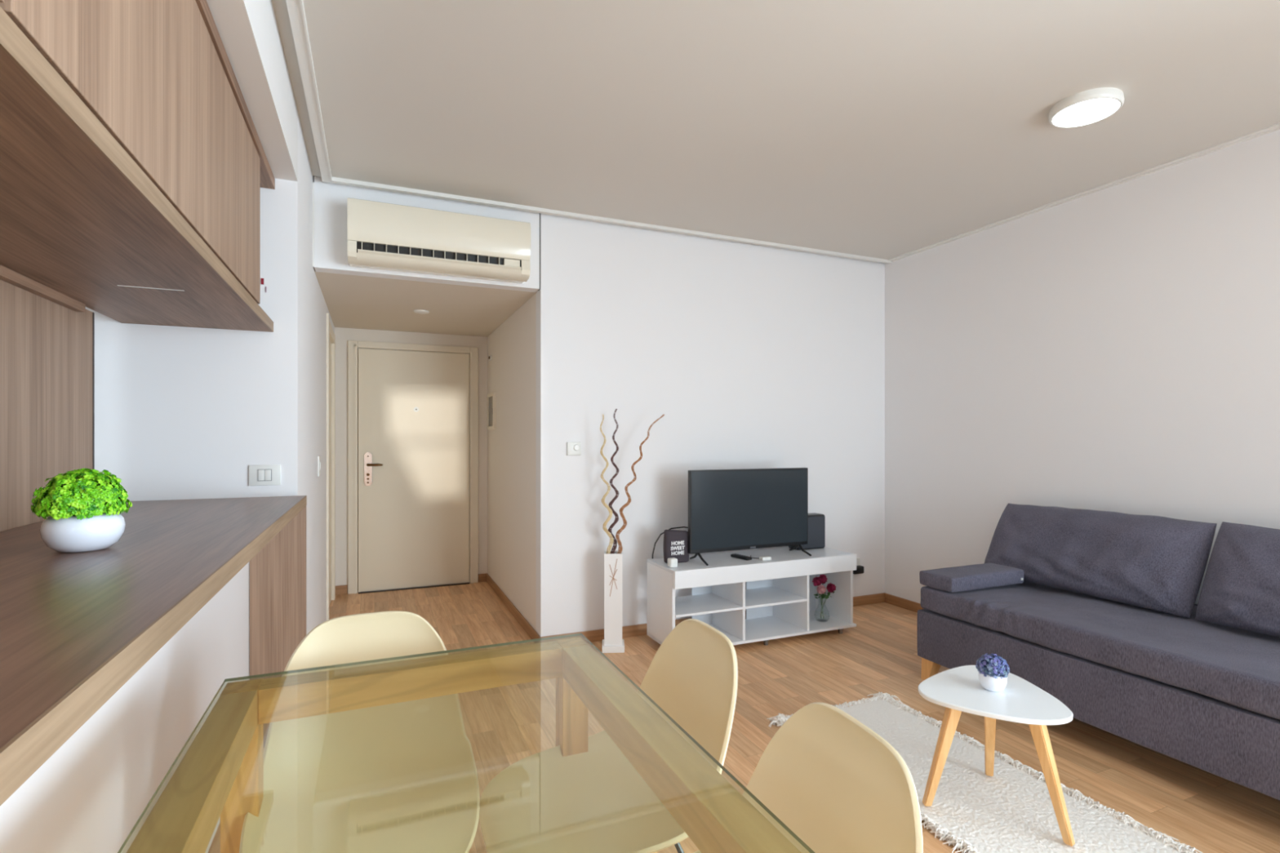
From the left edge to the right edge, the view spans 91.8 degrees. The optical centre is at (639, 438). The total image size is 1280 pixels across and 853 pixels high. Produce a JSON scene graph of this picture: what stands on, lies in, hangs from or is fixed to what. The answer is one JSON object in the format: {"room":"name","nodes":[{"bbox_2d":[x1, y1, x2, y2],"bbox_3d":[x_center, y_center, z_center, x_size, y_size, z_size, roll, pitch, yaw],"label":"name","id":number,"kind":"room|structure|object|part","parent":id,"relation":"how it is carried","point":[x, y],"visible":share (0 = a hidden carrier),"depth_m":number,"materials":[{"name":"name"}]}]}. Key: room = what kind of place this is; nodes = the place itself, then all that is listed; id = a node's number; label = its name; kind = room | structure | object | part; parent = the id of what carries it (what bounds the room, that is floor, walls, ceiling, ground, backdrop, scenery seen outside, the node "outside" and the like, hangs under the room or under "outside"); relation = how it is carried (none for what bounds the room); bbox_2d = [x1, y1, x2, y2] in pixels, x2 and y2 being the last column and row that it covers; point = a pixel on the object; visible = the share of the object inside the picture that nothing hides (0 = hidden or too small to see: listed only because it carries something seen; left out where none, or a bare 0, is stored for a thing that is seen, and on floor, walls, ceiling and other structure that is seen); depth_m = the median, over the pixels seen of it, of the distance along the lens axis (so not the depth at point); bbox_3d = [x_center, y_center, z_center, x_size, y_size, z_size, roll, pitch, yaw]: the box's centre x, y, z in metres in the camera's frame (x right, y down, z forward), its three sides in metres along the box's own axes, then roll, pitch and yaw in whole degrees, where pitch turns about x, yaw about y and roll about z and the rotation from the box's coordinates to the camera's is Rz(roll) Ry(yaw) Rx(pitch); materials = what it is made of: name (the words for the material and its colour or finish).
{"room":"living room","nodes":[
{"label":"living room","id":0,"kind":"room"},
{"bbox_2d":[0,561,249,852],"bbox_3d":[-0.692,0.770,0.305,0.100,0.980,4.805,0,0,-23],"label":"wall","id":1,"kind":"structure","parent":0,"point":[89,795],"depth_m":1.29,"materials":[{"name":"white paint"}]},
{"bbox_2d":[84,306,250,501],"bbox_3d":[-2.684,-0.090,2.119,2.334,2.700,0.100,0,0,-23],"label":"wall","id":2,"kind":"structure","parent":0,"point":[172,404],"depth_m":2.43,"materials":[{"name":"white paint"}]},
{"bbox_2d":[248,464,280,485],"bbox_3d":[-1.542,0.150,2.547,0.114,0.085,0.013,0,0,-23],"label":"light switch","id":3,"kind":"object","parent":2,"relation":"attached to","point":[259,474],"visible":1,"depth_m":2.54,"materials":[{"name":"white plastic"}]},
{"bbox_2d":[206,0,297,182],"bbox_3d":[-0.568,-1.258,0.358,0.170,0.363,4.805,0,0,-23],"label":"ceiling beam","id":4,"kind":"structure","parent":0,"point":[248,30],"depth_m":1.93,"materials":[{"name":"white paint"}]},
{"bbox_2d":[0,0,275,332],"bbox_3d":[-0.867,-0.755,0.418,0.508,0.634,4.452,0,0,-23],"label":"upper cabinet","id":5,"kind":"object","parent":4,"relation":"attached to","point":[135,166],"visible":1,"depth_m":1.28,"materials":[{"name":"brown laminate"}]},
{"bbox_2d":[195,0,275,189],"bbox_3d":[-0.867,-1.051,0.418,0.508,0.042,4.452,0,0,-23],"label":"shelf","id":6,"kind":"object","parent":5,"relation":"attached to","point":[267,178],"depth_m":1.84,"materials":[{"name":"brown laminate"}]},
{"bbox_2d":[250,114,334,635],"bbox_3d":[-2.029,-0.090,3.768,0.170,2.700,2.615,0,0,-23],"label":"wall","id":7,"kind":"structure","parent":0,"point":[288,363],"depth_m":2.60,"materials":[{"name":"white paint"}]},
{"bbox_2d":[261,278,266,292],"bbox_3d":[-1.548,-0.630,2.550,0.019,0.056,0.002,0,0,-23],"label":"sticker","id":8,"kind":"object","parent":7,"relation":"attached to","point":[262,279],"visible":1,"depth_m":2.55,"materials":[{"name":"red"}]},
{"bbox_2d":[285,0,332,182],"bbox_3d":[-0.556,-1.346,0.726,0.047,0.028,5.472,0,0,-23],"label":"trim","id":9,"kind":"structure","parent":7,"relation":"attached to","point":[295,8],"depth_m":2.31,"materials":[{"name":"white paint"}]},
{"bbox_2d":[317,455,320,476],"bbox_3d":[-1.836,0.158,3.551,0.013,0.115,0.085,0,0,-23],"label":"light switch","id":10,"kind":"object","parent":7,"relation":"attached to","point":[319,456],"visible":1,"depth_m":3.51,"materials":[{"name":"white plastic"}]},
{"bbox_2d":[328,339,331,606],"bbox_3d":[-2.289,0.257,4.513,0.038,1.990,0.656,0,0,-23],"label":"door","id":11,"kind":"structure","parent":7,"relation":"in","point":[330,343],"depth_m":4.70,"materials":[{"name":"beige wood"}]},
{"bbox_2d":[326,313,335,620],"bbox_3d":[-2.282,0.210,4.516,0.074,2.100,0.800,0,0,-23],"label":"trim","id":12,"kind":"structure","parent":7,"relation":"attached to","point":[331,335],"depth_m":4.83,"materials":[{"name":"beige wood"}]},
{"bbox_2d":[334,327,487,592],"bbox_3d":[-1.927,0.110,5.288,1.414,2.300,0.100,0,0,-23],"label":"wall","id":13,"kind":"structure","parent":0,"point":[343,335],"depth_m":5.11,"materials":[{"name":"beige paint"}]},
{"bbox_2d":[335,573,487,595],"bbox_3d":[-1.905,1.225,5.237,1.214,0.070,0.013,0,0,-23],"label":"baseboard","id":14,"kind":"structure","parent":13,"relation":"attached to","point":[340,589],"depth_m":5.02,"materials":[{"name":"brown wood"}]},
{"bbox_2d":[347,340,478,594],"bbox_3d":[-1.893,0.233,5.229,1.031,2.055,0.036,0,0,-23],"label":"trim","id":15,"kind":"structure","parent":13,"relation":"attached to","point":[353,345],"depth_m":5.09,"materials":[{"name":"beige wood"}]},
{"bbox_2d":[358,348,469,591],"bbox_3d":[-1.880,0.259,5.201,0.881,1.987,0.094,0,0,-23],"label":"door","id":16,"kind":"structure","parent":13,"relation":"in","point":[414,406],"depth_m":5.21,"materials":[{"name":"beige wood"}]},
{"bbox_3d":[-2.226,0.250,5.074,0.058,0.275,0.014,0,0,-23],"label":"lock plate","id":17,"kind":"part","parent":16,"relation":"part of","materials":[{"name":"gold metal"}]},
{"bbox_3d":[-2.166,0.215,5.060,0.123,0.024,0.060,0,0,-23],"label":"lever handle","id":18,"kind":"part","parent":16,"relation":"part of","materials":[{"name":"gold metal"}]},
{"bbox_2d":[358,582,469,593],"bbox_3d":[-1.886,1.257,5.215,0.880,0.006,0.023,0,0,-23],"label":"trim","id":19,"kind":"structure","parent":13,"relation":"attached to","point":[461,583],"depth_m":5.20,"materials":[{"name":"black wood"}]},
{"bbox_2d":[314,268,537,337],"bbox_3d":[-1.550,-0.938,4.409,1.214,0.080,1.814,0,0,-23],"label":"ceiling","id":20,"kind":"structure","parent":0,"point":[352,301],"depth_m":4.17,"materials":[{"name":"beige paint"}]},
{"bbox_2d":[413,310,429,314],"bbox_3d":[-1.542,-0.890,4.377,0.104,0.015,0.104,0,0,-23],"label":"recessed light","id":21,"kind":"object","parent":20,"relation":"in","point":[420,312],"visible":1,"depth_m":4.35,"materials":[{"name":"white plastic"}]},
{"bbox_2d":[487,293,536,631],"bbox_3d":[-0.950,0.110,4.677,0.099,2.300,1.794,0,0,-23],"label":"wall","id":22,"kind":"structure","parent":0,"point":[512,346],"depth_m":4.42,"materials":[{"name":"beige paint"}]},
{"bbox_2d":[487,391,496,430],"bbox_3d":[-1.253,-0.228,5.229,0.023,0.305,0.300,0,0,-23],"label":"panel","id":23,"kind":"object","parent":22,"relation":"attached to","point":[491,397],"visible":1,"depth_m":5.20,"materials":[{"name":"beige"}]},
{"bbox_3d":[-1.249,-0.228,5.231,0.012,0.251,0.240,0,0,-23],"label":"panel door","id":24,"kind":"part","parent":23,"relation":"part of","materials":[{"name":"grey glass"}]},
{"bbox_2d":[486,573,540,643],"bbox_3d":[-0.976,1.225,4.593,0.013,0.070,1.901,0,0,-23],"label":"baseboard","id":25,"kind":"structure","parent":22,"relation":"attached to","point":[532,633],"depth_m":4.38,"materials":[{"name":"brown wood"}]},
{"bbox_2d":[314,176,884,642],"bbox_3d":[0.068,-0.090,4.072,3.912,2.700,0.120,0,0,-23],"label":"wall","id":26,"kind":"structure","parent":0,"point":[751,356],"depth_m":4.06,"materials":[{"name":"white paint"}]},
{"bbox_2d":[312,182,314,266],"bbox_3d":[-1.710,-1.119,3.245,0.008,0.442,0.008,0,0,-23],"label":"trim","id":27,"kind":"structure","parent":26,"relation":"attached to","point":[313,182],"depth_m":3.24,"materials":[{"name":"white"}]},
{"bbox_2d":[347,197,530,283],"bbox_3d":[-1.085,-1.067,3.404,0.935,0.318,0.206,0,0,-23],"label":"air conditioner","id":28,"kind":"object","parent":26,"relation":"attached to","point":[384,236],"visible":1,"depth_m":3.31,"materials":[{"name":"beige plastic"}]},
{"bbox_2d":[356,241,520,266],"bbox_3d":[-1.065,-0.974,3.349,0.845,0.068,0.015,0,0,-23],"label":"vent","id":29,"kind":"object","parent":28,"relation":"attached to","point":[392,247],"depth_m":3.31,"materials":[{"name":"black"}]},
{"bbox_2d":[537,213,540,290],"bbox_3d":[-0.611,-1.139,3.746,0.006,0.482,0.044,0,0,-23],"label":"trim","id":30,"kind":"structure","parent":26,"relation":"attached to","point":[540,213],"depth_m":3.73,"materials":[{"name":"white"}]},
{"bbox_2d":[566,442,581,455],"bbox_3d":[-0.402,0.062,3.789,0.088,0.081,0.030,0,0,-23],"label":"thermostat","id":31,"kind":"object","parent":26,"relation":"attached to","point":[572,448],"visible":1,"depth_m":3.78,"materials":[{"name":"white plastic"}]},
{"bbox_2d":[331,177,893,263],"bbox_3d":[0.133,-1.347,3.971,3.871,0.028,0.048,0,0,-23],"label":"trim","id":32,"kind":"structure","parent":26,"relation":"attached to","point":[335,180],"depth_m":3.76,"materials":[{"name":"white paint"}]},
{"bbox_2d":[541,592,885,642],"bbox_3d":[0.649,1.225,4.248,2.704,0.070,0.013,0,0,-23],"label":"baseboard","id":33,"kind":"structure","parent":26,"relation":"attached to","point":[596,635],"depth_m":3.95,"materials":[{"name":"brown wood"}]},
{"bbox_2d":[853,557,863,573],"bbox_3d":[1.625,0.955,4.644,0.095,0.110,0.055,0,0,-23],"label":"plug adapter","id":34,"kind":"object","parent":26,"relation":"attached to","point":[860,569],"visible":0.58,"depth_m":4.63,"materials":[{"name":"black plastic"}]},
{"bbox_3d":[1.628,0.938,4.670,0.070,0.075,0.009,0,0,-23],"label":"socket plate","id":35,"kind":"part","parent":34,"relation":"part of","materials":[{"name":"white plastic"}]},
{"bbox_2d":[208,581,1279,852],"bbox_3d":[-0.309,1.290,1.891,6.522,0.060,7.620,0,0,-23],"label":"floor","id":36,"kind":"structure","parent":0,"point":[1207,812],"depth_m":2.81,"materials":[{"name":"laminate"}]},
{"bbox_2d":[0,264,94,531],"bbox_3d":[-1.398,0.410,0.987,0.057,1.699,2.516,0,0,-23],"label":"panel","id":37,"kind":"object","parent":36,"relation":"on","point":[47,335],"visible":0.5,"depth_m":1.80,"materials":[{"name":"brown laminate"}]},
{"bbox_3d":[-1.355,-0.425,0.929,0.023,0.027,2.375,0,0,-23],"label":"rail","id":38,"kind":"part","parent":37,"relation":"part of","materials":[{"name":"brown laminate"}]},
{"bbox_2d":[0,495,306,805],"bbox_3d":[-0.794,0.750,0.396,0.623,1.020,4.553,0,0,-23],"label":"countertop","id":39,"kind":"structure","parent":36,"relation":"on","point":[75,628],"depth_m":1.01,"materials":[{"name":"laminate"}]},
{"bbox_2d":[31,468,132,552],"bbox_3d":[-1.202,0.152,1.334,0.160,0.176,0.160,0,0,-23],"label":"potted plant","id":40,"kind":"object","parent":39,"relation":"on","point":[82,508],"visible":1,"depth_m":1.29,"materials":[{"name":"green plant"}]},
{"bbox_3d":[-1.198,0.201,1.336,0.138,0.079,0.138,0,0,-23],"label":"pot","id":41,"kind":"part","parent":40,"relation":"part of","materials":[{"name":"white ceramic"}]},
{"bbox_3d":[-1.491,0.770,2.558,0.201,0.980,0.028,0,0,-23],"label":"panel","id":42,"kind":"part","parent":39,"relation":"part of","materials":[{"name":"brown laminate"}]},
{"bbox_2d":[239,610,479,852],"bbox_3d":[-0.585,0.853,1.335,0.460,0.821,0.526,0,0,-23],"label":"dining chair","id":43,"kind":"object","parent":36,"relation":"on","point":[402,777],"visible":0.85,"depth_m":1.44,"materials":[{"name":"beige plastic"}]},
{"bbox_2d":[117,632,815,852],"bbox_3d":[-0.218,0.882,0.771,0.782,0.755,1.490,0,0,-23],"label":"dining table","id":44,"kind":"object","parent":36,"relation":"on","point":[220,774],"visible":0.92,"depth_m":1.22,"materials":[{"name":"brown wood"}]},
{"bbox_3d":[-0.544,0.548,0.632,0.064,0.072,1.350,0,0,-23],"label":"rail","id":45,"kind":"part","parent":44,"relation":"part of","materials":[{"name":"brown wood"}]},
{"bbox_3d":[-0.823,0.886,1.283,0.066,0.748,0.066,0,0,-23],"label":"leg","id":46,"kind":"part","parent":44,"relation":"part of","materials":[{"name":"brown wood"}]},
{"bbox_3d":[-0.496,0.548,1.420,0.642,0.071,0.064,0,0,-23],"label":"rail","id":47,"kind":"part","parent":44,"relation":"part of","materials":[{"name":"brown wood"}]},
{"bbox_3d":[-0.172,0.886,1.562,0.066,0.748,0.066,0,0,-23],"label":"leg","id":48,"kind":"part","parent":44,"relation":"part of","materials":[{"name":"brown wood"}]},
{"bbox_3d":[0.105,0.548,0.910,0.064,0.072,1.350,0,0,-23],"label":"rail","id":49,"kind":"part","parent":44,"relation":"part of","materials":[{"name":"brown wood"}]},
{"bbox_2d":[479,618,737,852],"bbox_3d":[-0.070,0.853,1.357,0.526,0.821,0.460,0,0,-23],"label":"dining chair","id":50,"kind":"object","parent":36,"relation":"on","point":[595,800],"visible":0.71,"depth_m":1.40,"materials":[{"name":"beige plastic"}]},
{"bbox_2d":[602,551,624,653],"bbox_3d":[-0.160,0.970,3.706,0.132,0.580,0.132,0,0,-3],"label":"floor vase","id":51,"kind":"object","parent":36,"relation":"on","point":[612,642],"visible":0.96,"depth_m":3.65,"materials":[{"name":"white ceramic"}]},
{"bbox_2d":[600,414,613,553],"bbox_3d":[-0.198,0.318,3.704,0.079,0.928,0.061,0,0,-23],"label":"twig","id":52,"kind":"object","parent":51,"relation":"in","point":[611,540],"visible":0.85,"depth_m":3.70,"materials":[{"name":"beige wood"}]},
{"bbox_2d":[608,408,618,553],"bbox_3d":[-0.156,0.301,3.744,0.061,0.964,0.085,0,0,43],"label":"twig","id":53,"kind":"object","parent":51,"relation":"in","point":[614,547],"visible":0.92,"depth_m":3.75,"materials":[{"name":"brown wood"}]},
{"bbox_2d":[615,413,664,553],"bbox_3d":[-0.002,0.317,3.762,0.333,0.934,0.052,0,0,-23],"label":"twig","id":54,"kind":"object","parent":51,"relation":"in","point":[617,535],"visible":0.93,"depth_m":3.73,"materials":[{"name":"brown wood"}]},
{"bbox_2d":[647,546,856,645],"bbox_3d":[0.726,1.005,3.935,1.319,0.510,0.387,0,0,-23],"label":"tv stand","id":55,"kind":"object","parent":36,"relation":"on","point":[779,600],"visible":0.87,"depth_m":3.87,"materials":[{"name":"white wood"}]},
{"bbox_3d":[0.122,0.988,3.692,0.018,0.440,0.358,0,0,-23],"label":"panel","id":56,"kind":"part","parent":55,"relation":"part of","materials":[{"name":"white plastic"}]},
{"bbox_2d":[667,557,677,567],"bbox_3d":[0.190,0.725,3.624,0.048,0.050,0.048,0,0,-23],"label":"candle","id":57,"kind":"object","parent":55,"relation":"on","point":[672,562],"visible":1,"depth_m":3.60,"materials":[{"name":"white wax"}]},
{"bbox_2d":[663,529,688,563],"bbox_3d":[0.220,0.649,3.749,0.164,0.202,0.052,0,0,-23],"label":"sign","id":58,"kind":"object","parent":55,"relation":"on","point":[675,541],"visible":0.95,"depth_m":3.72,"materials":[{"name":"grey"}]},
{"bbox_3d":[0.400,0.986,4.003,0.148,0.436,0.006,0,0,-23],"label":"panel","id":59,"kind":"part","parent":55,"relation":"part of","materials":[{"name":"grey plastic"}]},
{"bbox_2d":[675,592,742,617],"bbox_3d":[0.337,1.011,3.775,0.443,0.014,0.363,0,0,-23],"label":"shelf","id":60,"kind":"object","parent":55,"relation":"attached to","point":[697,603],"depth_m":3.75,"materials":[{"name":"white wood"}]},
{"bbox_2d":[730,553,751,560],"bbox_3d":[0.632,0.740,3.877,0.042,0.020,0.150,0,0,-35],"label":"remote control","id":61,"kind":"object","parent":55,"relation":"on","point":[734,555],"visible":1,"depth_m":3.85,"materials":[{"name":"black plastic"}]},
{"bbox_2d":[688,467,811,565],"bbox_3d":[0.701,0.470,3.893,0.870,0.557,0.219,0,0,-23],"label":"television","id":62,"kind":"object","parent":55,"relation":"on","point":[748,508],"visible":1,"depth_m":3.88,"materials":[{"name":"black plastic"}]},
{"bbox_2d":[652,526,688,558],"bbox_3d":[0.218,0.852,3.872,0.306,0.617,0.048,0,0,20],"label":"power cable","id":63,"kind":"object","parent":62,"relation":"hanging from","point":[679,526],"visible":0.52,"depth_m":3.88,"materials":[{"name":"black plastic"}]},
{"bbox_3d":[0.805,0.986,4.176,0.209,0.436,0.006,0,0,-23],"label":"panel","id":64,"kind":"part","parent":55,"relation":"part of","materials":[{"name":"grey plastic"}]},
{"bbox_2d":[750,555,771,560],"bbox_3d":[0.740,0.740,3.879,0.072,0.020,0.167,0,0,-39],"label":"signal box","id":65,"kind":"object","parent":55,"relation":"on","point":[762,557],"visible":0.9,"depth_m":3.82,"materials":[{"name":"white plastic"}]},
{"bbox_2d":[745,586,807,608],"bbox_3d":[0.765,1.011,3.958,0.455,0.014,0.363,0,0,-23],"label":"shelf","id":66,"kind":"object","parent":55,"relation":"attached to","point":[755,596],"depth_m":3.92,"materials":[{"name":"white wood"}]},
{"bbox_2d":[788,512,825,550],"bbox_3d":[1.141,0.634,4.237,0.235,0.232,0.119,0,0,-23],"label":"speaker","id":67,"kind":"object","parent":55,"relation":"on","point":[816,522],"visible":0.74,"depth_m":4.20},
{"bbox_2d":[798,515,825,549],"bbox_3d":[1.162,0.633,4.189,0.215,0.213,0.014,0,0,-23],"label":"grille","id":68,"kind":"object","parent":67,"relation":"attached to","point":[816,524],"depth_m":4.20,"materials":[{"name":"grey fabric"}]},
{"bbox_3d":[1.099,0.986,4.302,0.288,0.436,0.006,0,0,-23],"label":"panel","id":69,"kind":"part","parent":55,"relation":"part of","materials":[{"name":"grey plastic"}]},
{"bbox_3d":[1.309,0.988,4.201,0.018,0.440,0.358,0,0,-23],"label":"panel","id":70,"kind":"part","parent":55,"relation":"part of","materials":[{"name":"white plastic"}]},
{"bbox_3d":[1.205,1.131,4.106,0.100,0.146,0.100,0,0,-23],"label":"glass vase","id":71,"kind":"object","parent":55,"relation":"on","visible":0},
{"bbox_2d":[812,576,829,613],"bbox_3d":[1.183,1.051,4.090,0.115,0.279,0.078,0,0,-33],"label":"rose","id":72,"kind":"object","parent":71,"relation":"in","point":[816,581],"visible":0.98,"depth_m":4.08,"materials":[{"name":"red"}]},
{"bbox_2d":[815,574,827,617],"bbox_3d":[1.210,1.048,4.122,0.096,0.284,0.071,0,0,-44],"label":"rose","id":73,"kind":"object","parent":71,"relation":"in","point":[823,577],"visible":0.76,"depth_m":4.11,"materials":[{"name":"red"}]},
{"bbox_2d":[816,584,829,617],"bbox_3d":[1.191,1.074,4.079,0.078,0.232,0.088,0,0,-23],"label":"rose","id":74,"kind":"object","parent":71,"relation":"in","point":[820,588],"visible":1,"depth_m":4.06,"materials":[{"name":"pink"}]},
{"bbox_2d":[820,582,835,618],"bbox_3d":[1.251,1.072,4.101,0.100,0.237,0.089,0,0,-36],"label":"rose","id":75,"kind":"object","parent":71,"relation":"in","point":[831,588],"visible":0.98,"depth_m":4.10,"materials":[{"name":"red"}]},
{"bbox_2d":[693,702,923,852],"bbox_3d":[0.097,0.853,0.886,0.526,0.821,0.460,0,0,-18],"label":"dining chair","id":76,"kind":"object","parent":36,"relation":"on","point":[836,783],"visible":0.82,"depth_m":0.99,"materials":[{"name":"beige plastic"}]},
{"bbox_2d":[766,692,1202,852],"bbox_3d":[1.193,1.248,2.201,0.768,0.023,1.616,0,0,-23],"label":"rug","id":77,"kind":"object","parent":36,"relation":"on","point":[1011,810],"visible":0.66,"depth_m":2.12,"materials":[{"name":"fabric"}]},
{"bbox_2d":[918,665,1075,846],"bbox_3d":[1.194,1.052,2.084,0.451,0.388,0.454,0,0,-23],"label":"coffee table","id":78,"kind":"object","parent":77,"relation":"on","point":[958,689],"visible":0.88,"depth_m":2.05,"materials":[{"name":"white paint"}]},
{"bbox_3d":[1.029,1.060,2.105,0.130,0.372,0.042,0,0,6],"label":"leg","id":79,"kind":"part","parent":78,"relation":"part of","materials":[{"name":"brown wood"}]},
{"bbox_3d":[1.270,1.060,2.250,0.042,0.372,0.130,0,0,27],"label":"leg","id":80,"kind":"part","parent":78,"relation":"part of","materials":[{"name":"brown wood"}]},
{"bbox_2d":[975,653,1009,692],"bbox_3d":[1.207,0.798,2.122,0.101,0.120,0.102,0,0,-23],"label":"potted flowers","id":81,"kind":"object","parent":78,"relation":"on","point":[993,673],"visible":1,"depth_m":2.09,"materials":[{"name":"purple plant"}]},
{"bbox_3d":[1.207,0.829,2.122,0.086,0.058,0.086,0,0,-23],"label":"pot","id":82,"kind":"part","parent":81,"relation":"part of","materials":[{"name":"white ceramic"}]},
{"bbox_3d":[1.289,1.060,1.950,0.042,0.372,0.130,0,0,-36],"label":"leg","id":83,"kind":"part","parent":78,"relation":"part of","materials":[{"name":"brown wood"}]},
{"bbox_2d":[916,581,1279,799],"bbox_3d":[2.294,1.013,2.545,0.988,0.493,1.985,0,0,-23],"label":"sofa","id":84,"kind":"object","parent":36,"relation":"on","point":[1204,695],"visible":0.85,"depth_m":2.41,"materials":[{"name":"grey fabric"}]},
{"bbox_3d":[1.522,1.201,3.228,0.074,0.118,0.081,0,0,-23],"label":"leg","id":85,"kind":"part","parent":84,"relation":"part of","materials":[{"name":"brown wood"}]},
{"bbox_2d":[919,562,1023,592],"bbox_3d":[1.753,0.731,3.274,0.541,0.081,0.213,0,0,-23],"label":"pad","id":86,"kind":"object","parent":84,"relation":"on","point":[976,576],"visible":1,"depth_m":3.20,"materials":[{"name":"grey fabric"}]},
{"bbox_2d":[920,581,1279,719],"bbox_3d":[2.295,0.833,2.542,0.987,0.132,1.976,0,0,-23],"label":"seat cushion","id":87,"kind":"object","parent":84,"relation":"on","point":[1235,671],"depth_m":2.49,"materials":[{"name":"grey fabric"}]},
{"bbox_2d":[984,502,1217,617],"bbox_3d":[2.264,0.577,3.181,0.324,0.407,1.001,0,0,-23],"label":"cushion","id":88,"kind":"object","parent":84,"relation":"on","point":[1158,563],"visible":0.9,"depth_m":2.99,"materials":[{"name":"grey fabric"}]},
{"bbox_2d":[1195,521,1279,637],"bbox_3d":[2.672,0.575,2.241,0.314,0.410,1.021,0,0,-23],"label":"cushion","id":89,"kind":"object","parent":84,"relation":"on","point":[1240,589],"visible":1,"depth_m":2.54,"materials":[{"name":"grey fabric"}]},
{"bbox_2d":[271,0,1279,259],"bbox_3d":[0.022,-1.407,0.992,6.422,0.105,5.506,0,0,-23],"label":"ceiling","id":90,"kind":"structure","parent":0,"point":[881,129],"depth_m":2.51,"materials":[{"name":"white paint"}]},
{"bbox_2d":[1048,87,1124,128],"bbox_3d":[1.806,-1.337,2.514,0.250,0.038,0.250,0,0,-23],"label":"ceiling light","id":91,"kind":"object","parent":90,"relation":"in","point":[1091,106],"visible":1,"depth_m":2.48,"materials":[{"name":"white plastic"}]},
{"bbox_2d":[1052,98,1119,126],"bbox_3d":[1.806,-1.320,2.514,0.224,0.002,0.224,0,0,-23],"label":"diffuser","id":92,"kind":"object","parent":91,"relation":"attached to","point":[1073,112],"depth_m":2.50,"materials":[{"name":"white plastic"}]},
{"bbox_2d":[884,129,1279,604],"bbox_3d":[3.000,-0.090,2.322,0.100,2.700,5.606,0,0,-23],"label":"wall","id":93,"kind":"structure","parent":0,"point":[1115,348],"depth_m":3.39,"materials":[{"name":"white paint"}]},
{"bbox_2d":[884,593,923,612],"bbox_3d":[2.970,1.225,2.248,0.013,0.070,5.493,0,0,-23],"label":"baseboard","id":94,"kind":"structure","parent":93,"relation":"attached to","point":[909,605],"depth_m":4.61,"materials":[{"name":"brown wood"}]},
{"bbox_2d":[887,123,1279,262],"bbox_3d":[2.958,-1.353,2.231,0.050,0.018,5.472,0,0,-23],"label":"trim","id":95,"kind":"structure","parent":93,"relation":"attached to","point":[1275,127],"depth_m":3.29,"materials":[{"name":"white paint"}]}
]}

